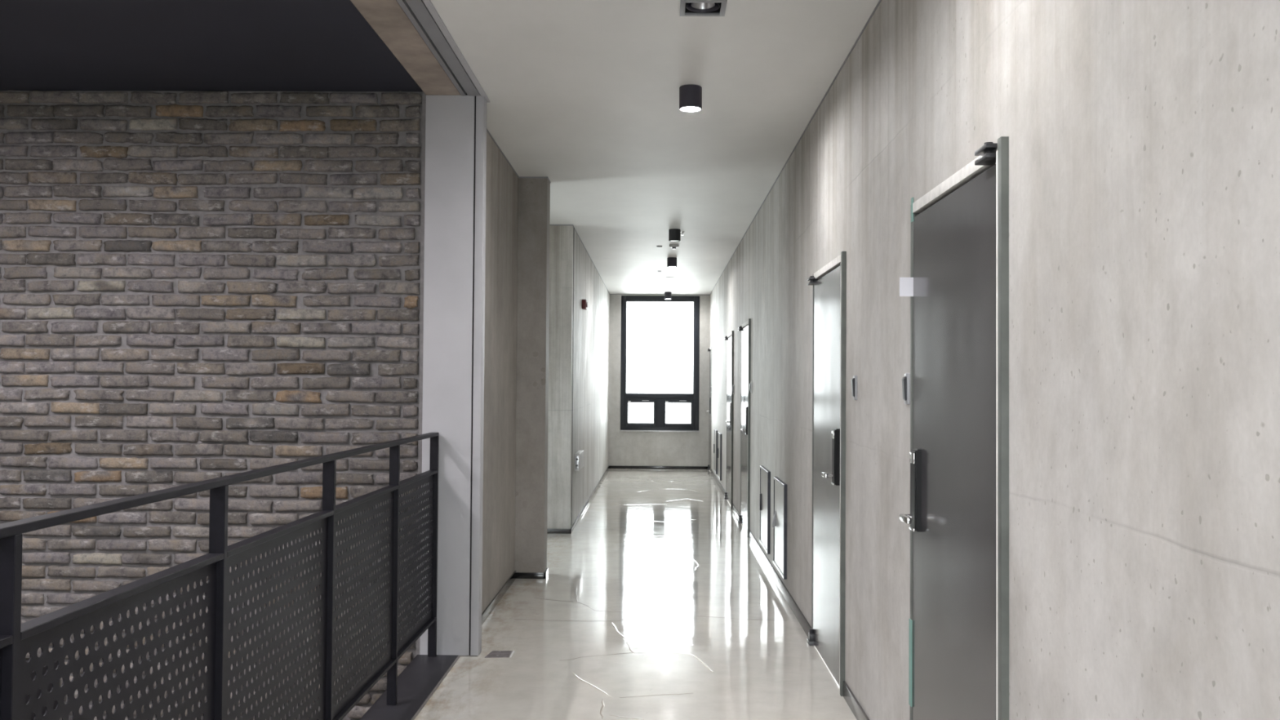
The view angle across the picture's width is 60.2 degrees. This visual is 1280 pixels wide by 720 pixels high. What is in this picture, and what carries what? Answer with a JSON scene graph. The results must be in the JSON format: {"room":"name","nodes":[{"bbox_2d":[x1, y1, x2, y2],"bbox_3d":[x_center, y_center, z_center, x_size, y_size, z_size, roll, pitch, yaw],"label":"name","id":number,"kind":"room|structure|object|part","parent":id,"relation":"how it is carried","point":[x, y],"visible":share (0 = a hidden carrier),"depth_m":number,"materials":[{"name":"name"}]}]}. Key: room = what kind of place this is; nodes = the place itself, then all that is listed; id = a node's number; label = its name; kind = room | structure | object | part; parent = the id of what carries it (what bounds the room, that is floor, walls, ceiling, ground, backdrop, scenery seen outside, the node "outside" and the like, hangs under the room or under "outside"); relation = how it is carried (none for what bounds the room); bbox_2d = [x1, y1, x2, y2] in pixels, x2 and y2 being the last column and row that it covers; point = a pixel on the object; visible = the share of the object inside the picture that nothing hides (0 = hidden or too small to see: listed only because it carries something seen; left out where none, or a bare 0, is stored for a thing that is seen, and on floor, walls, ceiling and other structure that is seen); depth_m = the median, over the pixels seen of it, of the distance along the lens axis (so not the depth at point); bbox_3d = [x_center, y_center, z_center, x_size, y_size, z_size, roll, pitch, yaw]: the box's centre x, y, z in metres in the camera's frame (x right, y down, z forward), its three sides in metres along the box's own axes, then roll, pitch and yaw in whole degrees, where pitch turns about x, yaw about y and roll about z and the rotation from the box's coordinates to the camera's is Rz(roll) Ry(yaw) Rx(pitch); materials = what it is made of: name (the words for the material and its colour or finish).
{"room":"building corridor","nodes":[
{"label":"building corridor","id":0,"kind":"room"},
{"bbox_2d":[0,89,422,719],"bbox_3d":[-3.054,1.417,6.072,3.716,6.550,0.078,0,-1,1],"label":"brick wall","id":1,"kind":"structure","parent":0,"point":[195,286],"depth_m":6.08,"materials":[{"name":"grey brick"}]},
{"bbox_2d":[359,654,457,719],"bbox_3d":[-1.171,1.613,1.489,0.225,0.224,9.010,0,-1,1],"label":"floor edge","id":2,"kind":"structure","parent":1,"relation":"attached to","point":[420,677],"depth_m":5.35,"materials":[{"name":"metal"}]},
{"bbox_2d":[0,432,439,719],"bbox_3d":[-1.159,0.942,3.513,0.043,1.206,4.958,0,-1,1],"label":"railing","id":3,"kind":"object","parent":2,"relation":"on","point":[17,639],"visible":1,"depth_m":3.29,"materials":[{"name":"black metal"}]},
{"bbox_3d":[-1.190,0.902,1.547,0.002,0.776,0.975,0,-1,1],"label":"perforated panel","id":4,"kind":"part","parent":3,"relation":"part of","materials":[{"name":"black metal"}]},
{"bbox_3d":[-1.188,0.506,1.556,0.043,0.016,0.975,0,-1,1],"label":"rail","id":5,"kind":"part","parent":3,"relation":"part of","materials":[{"name":"black metal"}]},
{"bbox_3d":[-1.183,0.919,2.047,0.043,1.188,0.025,0,-1,1],"label":"post","id":6,"kind":"part","parent":3,"relation":"part of","materials":[{"name":"black metal"}]},
{"bbox_3d":[-1.174,0.924,2.543,0.002,0.776,0.968,0,-1,1],"label":"perforated panel","id":7,"kind":"part","parent":3,"relation":"part of","materials":[{"name":"black metal"}]},
{"bbox_3d":[-1.172,0.528,2.552,0.043,0.016,0.968,0,-1,1],"label":"rail","id":8,"kind":"part","parent":3,"relation":"part of","materials":[{"name":"black metal"}]},
{"bbox_3d":[-1.166,0.941,3.039,0.043,1.188,0.025,0,-1,1],"label":"post","id":9,"kind":"part","parent":3,"relation":"part of","materials":[{"name":"black metal"}]},
{"bbox_3d":[-1.155,0.348,3.526,0.043,0.018,4.958,0,-1,1],"label":"rail","id":10,"kind":"part","parent":3,"relation":"part of","materials":[{"name":"black metal"}]},
{"bbox_3d":[-1.158,0.946,3.553,0.002,0.776,1.001,0,-1,1],"label":"perforated panel","id":11,"kind":"part","parent":3,"relation":"part of","materials":[{"name":"black metal"}]},
{"bbox_3d":[-1.155,0.550,3.561,0.043,0.016,1.001,0,-1,1],"label":"rail","id":12,"kind":"part","parent":3,"relation":"part of","materials":[{"name":"black metal"}]},
{"bbox_3d":[-1.150,0.963,4.065,0.043,1.188,0.025,0,-1,1],"label":"post","id":13,"kind":"part","parent":3,"relation":"part of","materials":[{"name":"black metal"}]},
{"bbox_3d":[-1.141,0.968,4.571,0.002,0.776,0.987,0,-1,1],"label":"perforated panel","id":14,"kind":"part","parent":3,"relation":"part of","materials":[{"name":"black metal"}]},
{"bbox_3d":[-1.144,1.364,4.562,0.043,0.016,0.987,0,-1,1],"label":"rail","id":15,"kind":"part","parent":3,"relation":"part of","materials":[{"name":"black metal"}]},
{"bbox_3d":[-1.139,0.572,4.580,0.043,0.016,0.987,0,-1,1],"label":"rail","id":16,"kind":"part","parent":3,"relation":"part of","materials":[{"name":"black metal"}]},
{"bbox_3d":[-1.133,0.985,5.077,0.043,1.188,0.025,0,-1,1],"label":"post","id":17,"kind":"part","parent":3,"relation":"part of","materials":[{"name":"black metal"}]},
{"bbox_3d":[-1.125,0.989,5.528,0.002,0.776,0.889,0,-1,1],"label":"perforated panel","id":18,"kind":"part","parent":3,"relation":"part of","materials":[{"name":"black metal"}]},
{"bbox_3d":[-1.129,1.385,5.519,0.043,0.016,0.877,0,-1,1],"label":"rail","id":19,"kind":"part","parent":3,"relation":"part of","materials":[{"name":"black metal"}]},
{"bbox_3d":[-1.123,0.593,5.536,0.043,0.016,0.877,0,-1,1],"label":"rail","id":20,"kind":"part","parent":3,"relation":"part of","materials":[{"name":"black metal"}]},
{"bbox_3d":[-1.119,1.005,5.978,0.043,1.188,0.025,0,-1,1],"label":"post","id":21,"kind":"part","parent":3,"relation":"part of","materials":[{"name":"black metal"}]},
{"bbox_2d":[0,0,879,294],"bbox_3d":[-1.752,-1.532,8.395,6.200,0.250,22.660,0,-1,1],"label":"ceiling","id":22,"kind":"structure","parent":0,"point":[583,95],"depth_m":5.72,"materials":[{"name":"white paint"}]},
{"bbox_2d":[664,292,671,299],"bbox_3d":[0.480,-1.102,18.963,0.120,0.119,0.120,0,-1,1],"label":"ceiling light","id":23,"kind":"object","parent":22,"relation":"attached to","point":[668,295],"visible":1,"depth_m":18.92,"materials":[{"name":"black metal"}]},
{"bbox_2d":[666,257,676,267],"bbox_3d":[0.400,-1.216,13.785,0.120,0.119,0.120,0,-1,1],"label":"ceiling light","id":24,"kind":"object","parent":22,"relation":"attached to","point":[671,261],"visible":1,"depth_m":13.73,"materials":[{"name":"black metal"}]},
{"bbox_2d":[669,244,679,248],"bbox_3d":[0.386,-1.279,12.496,0.110,0.048,0.110,0,-1,1],"label":"smoke detector","id":25,"kind":"object","parent":22,"relation":"attached to","point":[673,246],"visible":1,"depth_m":12.46,"materials":[{"name":"white plastic"}]},
{"bbox_2d":[668,228,680,241],"bbox_3d":[0.353,-1.271,11.266,0.120,0.119,0.120,0,-1,1],"label":"ceiling light","id":26,"kind":"object","parent":22,"relation":"attached to","point":[674,234],"visible":1,"depth_m":11.22,"materials":[{"name":"black metal"}]},
{"bbox_2d":[679,84,702,111],"bbox_3d":[0.269,-1.389,5.868,0.120,0.119,0.120,0,-1,1],"label":"ceiling light","id":27,"kind":"object","parent":22,"relation":"attached to","point":[690,95],"visible":1,"depth_m":5.82,"materials":[{"name":"black metal"}]},
{"bbox_2d":[679,0,727,16],"bbox_3d":[0.264,-1.534,4.632,0.192,0.124,0.190,0,-1,1],"label":"recessed light","id":28,"kind":"object","parent":22,"relation":"in","point":[687,7],"visible":1,"depth_m":4.67,"materials":[{"name":"grey metal"}]},
{"bbox_2d":[481,131,518,613],"bbox_3d":[-1.050,0.102,7.275,0.183,3.058,2.285,0,-1,1],"label":"wall","id":29,"kind":"structure","parent":0,"point":[501,180],"depth_m":7.51,"materials":[{"name":"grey concrete"}]},
{"bbox_2d":[350,0,461,95],"bbox_3d":[-1.152,-1.652,1.613,0.190,0.198,9.115,0,-1,1],"label":"beam","id":30,"kind":"structure","parent":29,"relation":"attached to","point":[387,18],"depth_m":5.17,"materials":[{"name":"brown wood"}]},
{"bbox_2d":[396,0,490,102],"bbox_3d":[-0.985,-1.647,1.625,0.144,0.206,9.145,0,-1,1],"label":"trim","id":31,"kind":"structure","parent":29,"relation":"attached to","point":[422,14],"depth_m":5.14,"materials":[{"name":"grey metal"}]},
{"bbox_2d":[411,655,478,719],"bbox_3d":[-1.005,1.510,1.490,0.107,0.013,9.013,0,-1,1],"label":"trim","id":32,"kind":"structure","parent":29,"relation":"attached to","point":[458,656],"depth_m":5.37,"materials":[{"name":"grey metal"}]},
{"bbox_2d":[481,570,515,625],"bbox_3d":[-0.964,1.602,7.241,0.012,0.060,2.285,0,-1,1],"label":"baseboard","id":33,"kind":"structure","parent":29,"relation":"attached to","point":[503,590],"depth_m":7.42,"materials":[{"name":"black metal"}]},
{"bbox_2d":[546,225,609,528],"bbox_3d":[-1.780,0.272,15.299,2.342,3.058,8.680,0,-1,1],"label":"wall","id":34,"kind":"structure","parent":0,"point":[586,343],"depth_m":11.37,"materials":[{"name":"concrete"}]},
{"bbox_2d":[571,260,573,525],"bbox_3d":[-0.675,0.163,11.096,0.004,2.988,0.018,0,-1,1],"label":"trim","id":35,"kind":"structure","parent":34,"relation":"attached to","point":[573,260],"depth_m":11.08,"materials":[{"name":"grey metal"}]},
{"bbox_2d":[546,466,608,533],"bbox_3d":[-1.787,1.775,15.135,2.353,0.046,8.441,0,-1,1],"label":"baseboard","id":36,"kind":"structure","parent":34,"relation":"attached to","point":[548,531],"depth_m":11.65,"materials":[{"name":"metal"}]},
{"bbox_2d":[574,450,583,471],"bbox_3d":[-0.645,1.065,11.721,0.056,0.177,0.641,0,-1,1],"label":"outlet box","id":37,"kind":"object","parent":34,"relation":"attached to","point":[579,455],"visible":1,"depth_m":11.42,"materials":[{"name":"white plastic"}]},
{"bbox_3d":[-0.649,1.057,11.409,0.036,0.135,0.007,0,-1,1],"label":"plate","id":38,"kind":"part","parent":37,"relation":"part of","materials":[{"name":"metal"}]},
{"bbox_2d":[582,299,587,310],"bbox_3d":[-0.622,-0.625,12.483,0.056,0.105,0.190,0,-1,1],"label":"fire alarm","id":39,"kind":"object","parent":34,"relation":"attached to","point":[584,304],"visible":1,"depth_m":12.39,"materials":[{"name":"red plastic"}]},
{"bbox_2d":[414,468,856,719],"bbox_3d":[-1.128,1.775,8.162,4.300,0.251,22.360,0,-1,1],"label":"floor","id":40,"kind":"structure","parent":0,"point":[657,604],"depth_m":6.62,"materials":[{"name":"concrete"}]},
{"bbox_2d":[416,90,486,655],"bbox_3d":[-1.041,0.861,6.063,0.342,4.688,0.104,0,-1,1],"label":"column","id":41,"kind":"structure","parent":40,"relation":"on","point":[454,157],"depth_m":6.04,"materials":[{"name":"grey paint"}]},
{"bbox_2d":[484,650,514,657],"bbox_3d":[-0.765,1.605,6.030,0.142,0.006,0.150,0,-1,1],"label":"floor outlet","id":42,"kind":"object","parent":40,"relation":"on","point":[494,654],"visible":1,"depth_m":6.02,"materials":[{"name":"grey metal"}]},
{"bbox_2d":[515,177,550,572],"bbox_3d":[-1.888,0.124,8.541,2.345,3.058,0.220,0,-1,1],"label":"wall pier","id":43,"kind":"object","parent":40,"relation":"on","point":[534,193],"visible":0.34,"depth_m":8.42,"materials":[{"name":"grey concrete"}]},
{"bbox_2d":[515,568,548,578],"bbox_3d":[-0.826,1.637,8.485,0.222,0.046,0.231,0,-1,1],"label":"baseboard","id":44,"kind":"object","parent":43,"relation":"attached to","point":[518,575],"visible":1,"depth_m":8.37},
{"bbox_2d":[608,294,710,466],"bbox_3d":[0.318,0.378,19.479,2.400,3.058,0.250,0,-1,1],"label":"wall","id":45,"kind":"structure","parent":0,"point":[625,448],"depth_m":19.34,"materials":[{"name":"concrete"}]},
{"bbox_2d":[608,465,707,469],"bbox_3d":[0.322,1.879,19.316,1.727,0.050,0.012,0,-1,1],"label":"baseboard","id":46,"kind":"structure","parent":45,"relation":"attached to","point":[610,466],"depth_m":19.31,"materials":[{"name":"black metal"}]},
{"bbox_2d":[620,295,699,431],"bbox_3d":[0.353,0.063,19.405,1.380,2.383,0.130,0,-1,1],"label":"window","id":47,"kind":"structure","parent":45,"relation":"in","point":[659,400],"depth_m":19.38,"materials":[{"name":"black metal"}]},
{"bbox_3d":[0.011,0.929,19.406,0.551,0.495,0.072,0,-1,1],"label":"sash","id":48,"kind":"part","parent":47,"relation":"part of","materials":[{"name":"glass"}]},
{"bbox_3d":[0.344,1.242,19.347,1.380,0.022,0.065,0,-1,1],"label":"sill","id":49,"kind":"part","parent":47,"relation":"part of","materials":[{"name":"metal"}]},
{"bbox_3d":[0.673,0.933,19.395,0.549,0.495,0.072,0,-1,1],"label":"sash","id":50,"kind":"part","parent":47,"relation":"part of","materials":[{"name":"black metal"}]},
{"bbox_2d":[709,0,1279,719],"bbox_3d":[1.185,0.240,8.309,0.300,3.258,22.660,0,-1,1],"label":"wall","id":51,"kind":"structure","parent":0,"point":[1144,135],"depth_m":2.37,"materials":[{"name":"concrete"}]},
{"bbox_2d":[486,0,881,294],"bbox_3d":[-1.005,-1.401,8.231,4.102,0.011,22.362,0,-1,1],"label":"trim","id":52,"kind":"structure","parent":51,"relation":"attached to","point":[879,2],"depth_m":7.50,"materials":[{"name":"grey metal"}]},
{"bbox_2d":[706,346,711,471],"bbox_3d":[1.222,0.839,18.928,0.168,2.125,0.719,0,-1,1],"label":"door","id":53,"kind":"structure","parent":51,"relation":"in","point":[709,349],"depth_m":18.87,"materials":[{"name":"metal"}]},
{"bbox_3d":[1.258,0.846,19.261,0.106,2.125,0.034,0,-1,1],"label":"frame","id":54,"kind":"part","parent":53,"relation":"part of","materials":[{"name":"grey metal"}]},
{"bbox_3d":[1.245,0.831,18.585,0.110,2.125,0.034,0,-1,1],"label":"frame","id":55,"kind":"part","parent":53,"relation":"part of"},
{"bbox_2d":[713,428,717,474],"bbox_3d":[1.153,1.393,16.907,0.036,0.653,0.660,0,-1,1],"label":"access panel","id":56,"kind":"object","parent":51,"relation":"attached to","point":[715,445],"visible":1,"depth_m":16.81,"materials":[{"name":"metal"}]},
{"bbox_3d":[1.161,1.393,16.907,0.019,0.613,0.620,0,-1,1],"label":"panel door","id":57,"kind":"part","parent":56,"relation":"part of","materials":[{"name":"metal"}]},
{"bbox_2d":[717,431,721,480],"bbox_3d":[1.135,1.369,15.792,0.036,0.653,0.630,0,-1,1],"label":"access panel","id":58,"kind":"object","parent":51,"relation":"attached to","point":[719,434],"visible":1,"depth_m":15.71,"materials":[{"name":"metal"}]},
{"bbox_3d":[1.142,1.369,15.792,0.019,0.613,0.590,0,-1,1],"label":"panel door","id":59,"kind":"part","parent":58,"relation":"part of","materials":[{"name":"metal"}]},
{"bbox_2d":[724,330,733,509],"bbox_3d":[1.138,0.726,13.785,0.168,2.125,1.229,0,-1,1],"label":"door","id":60,"kind":"structure","parent":51,"relation":"in","point":[730,337],"depth_m":13.73,"materials":[{"name":"metal"}]},
{"bbox_3d":[1.179,0.739,14.373,0.106,2.125,0.034,0,-1,1],"label":"frame","id":61,"kind":"part","parent":60,"relation":"part of","materials":[{"name":"grey metal"}]},
{"bbox_3d":[1.152,0.713,13.188,0.120,2.125,0.034,0,-1,1],"label":"frame","id":62,"kind":"part","parent":60,"relation":"part of","materials":[{"name":"grey metal"}]},
{"bbox_2d":[732,384,734,394],"bbox_3d":[1.102,0.347,13.049,0.023,0.112,0.048,0,-1,1],"label":"doorbell","id":63,"kind":"object","parent":51,"relation":"attached to","point":[733,386],"visible":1,"depth_m":13.03,"materials":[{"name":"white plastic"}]},
{"bbox_2d":[737,318,751,537],"bbox_3d":[1.098,0.672,11.326,0.168,2.125,1.169,0,-1,1],"label":"door","id":64,"kind":"structure","parent":51,"relation":"in","point":[745,328],"depth_m":11.25,"materials":[{"name":"metal"}]},
{"bbox_3d":[1.138,0.684,11.884,0.106,2.125,0.034,0,-1,1],"label":"frame","id":65,"kind":"part","parent":64,"relation":"part of","materials":[{"name":"grey metal"}]},
{"bbox_3d":[1.136,-0.372,11.344,0.106,0.036,1.092,0,-1,1],"label":"head frame","id":66,"kind":"part","parent":64,"relation":"part of","materials":[{"name":"grey metal"}]},
{"bbox_3d":[1.113,0.660,10.758,0.120,2.125,0.034,0,-1,1],"label":"frame","id":67,"kind":"part","parent":64,"relation":"part of","materials":[{"name":"grey metal"}]},
{"bbox_2d":[749,381,751,393],"bbox_3d":[1.062,0.263,10.601,0.023,0.112,0.048,0,-1,1],"label":"doorbell","id":68,"kind":"object","parent":51,"relation":"attached to","point":[750,384],"visible":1,"depth_m":10.58,"materials":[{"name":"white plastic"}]},
{"bbox_2d":[759,465,770,554],"bbox_3d":[1.026,1.223,9.120,0.036,0.653,0.680,0,-1,1],"label":"access panel","id":69,"kind":"object","parent":51,"relation":"attached to","point":[765,474],"visible":1,"depth_m":9.02,"materials":[{"name":"metal"}]},
{"bbox_3d":[1.020,1.201,9.351,0.017,0.140,0.024,0,-1,1],"label":"handle","id":70,"kind":"part","parent":69,"relation":"part of","materials":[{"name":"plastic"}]},
{"bbox_3d":[1.034,1.223,9.120,0.019,0.613,0.640,0,-1,1],"label":"panel door","id":71,"kind":"part","parent":69,"relation":"part of","materials":[{"name":"metal"}]},
{"bbox_2d":[771,476,786,579],"bbox_3d":[1.003,1.198,7.993,0.046,0.653,0.686,0,-1,1],"label":"access panel","id":72,"kind":"object","parent":51,"relation":"attached to","point":[779,522],"visible":1,"depth_m":7.90,"materials":[{"name":"metal"}]},
{"bbox_3d":[0.997,1.183,8.227,0.026,0.126,0.048,0,-1,1],"label":"handle","id":73,"kind":"part","parent":72,"relation":"part of","materials":[{"name":"grey plastic"}]},
{"bbox_3d":[1.015,1.198,7.993,0.019,0.613,0.646,0,-1,1],"label":"panel door","id":74,"kind":"part","parent":72,"relation":"part of","materials":[{"name":"metal"}]},
{"bbox_2d":[710,468,869,719],"bbox_3d":[1.012,1.619,7.751,0.012,0.075,21.600,0,-1,1],"label":"baseboard","id":75,"kind":"structure","parent":51,"relation":"attached to","point":[852,702],"depth_m":7.24,"materials":[{"name":"silver metal"}]},
{"bbox_2d":[806,251,846,696],"bbox_3d":[1.009,0.552,5.843,0.168,2.125,1.119,0,-1,1],"label":"door","id":76,"kind":"structure","parent":51,"relation":"in","point":[826,633],"depth_m":5.75,"materials":[{"name":"metal"}]},
{"bbox_3d":[1.048,0.564,6.376,0.106,2.125,0.034,0,-1,1],"label":"frame","id":77,"kind":"part","parent":76,"relation":"part of","materials":[{"name":"grey metal"}]},
{"bbox_3d":[1.047,-0.492,5.861,0.106,0.036,1.042,0,-1,1],"label":"head frame","id":78,"kind":"part","parent":76,"relation":"part of","materials":[{"name":"grey metal"}]},
{"bbox_3d":[0.943,0.578,5.550,0.046,0.022,0.117,0,-1,1],"label":"lever handle","id":79,"kind":"part","parent":76,"relation":"part of","materials":[{"name":"silver metal"}]},
{"bbox_3d":[1.024,0.540,5.301,0.120,2.125,0.034,0,-1,1],"label":"frame","id":80,"kind":"part","parent":76,"relation":"part of","materials":[{"name":"grey metal"}]},
{"bbox_2d":[851,375,857,399],"bbox_3d":[0.971,0.126,5.013,0.023,0.112,0.048,0,-1,1],"label":"doorbell","id":81,"kind":"object","parent":51,"relation":"attached to","point":[854,381],"visible":1,"depth_m":5.00,"materials":[{"name":"grey plastic"}]},
{"bbox_2d":[902,373,910,404],"bbox_3d":[0.954,0.103,3.969,0.023,0.112,0.048,0,-1,1],"label":"doorbell","id":82,"kind":"object","parent":51,"relation":"attached to","point":[906,379],"visible":1,"depth_m":3.95,"materials":[{"name":"grey plastic"}]},
{"bbox_2d":[899,136,1008,719],"bbox_3d":[0.968,0.488,3.367,0.168,2.145,1.085,0,-1,1],"label":"door","id":83,"kind":"structure","parent":51,"relation":"in","point":[957,286],"depth_m":3.27,"materials":[{"name":"metal"}]},
{"bbox_3d":[0.913,0.538,3.739,0.046,0.022,0.117,0,-1,1],"label":"lever handle","id":84,"kind":"part","parent":83,"relation":"part of","materials":[{"name":"silver metal"}]},
{"bbox_3d":[1.008,0.509,3.892,0.106,2.125,0.034,0,-1,1],"label":"frame","id":85,"kind":"part","parent":83,"relation":"part of","materials":[{"name":"grey metal"}]},
{"bbox_3d":[1.006,-0.546,3.389,0.106,0.036,1.017,0,-1,1],"label":"head frame","id":86,"kind":"part","parent":83,"relation":"part of","materials":[{"name":"grey metal"}]},
{"bbox_3d":[0.984,0.486,2.841,0.120,2.125,0.034,0,-1,1],"label":"frame","id":87,"kind":"part","parent":83,"relation":"part of","materials":[{"name":"grey metal"}]},
{"bbox_3d":[-5.084,1.380,1.598,0.200,6.400,9.090,0,-1,1],"label":"wall","id":88,"kind":"structure","parent":0,"visible":0},
{"bbox_2d":[24,660,57,719],"bbox_3d":[-4.045,1.910,5.391,1.759,0.600,1.230,0,-1,1],"label":"floor","id":89,"kind":"structure","parent":88,"relation":"attached to","point":[55,664],"depth_m":5.84,"materials":[{"name":"concrete"}]}
]}

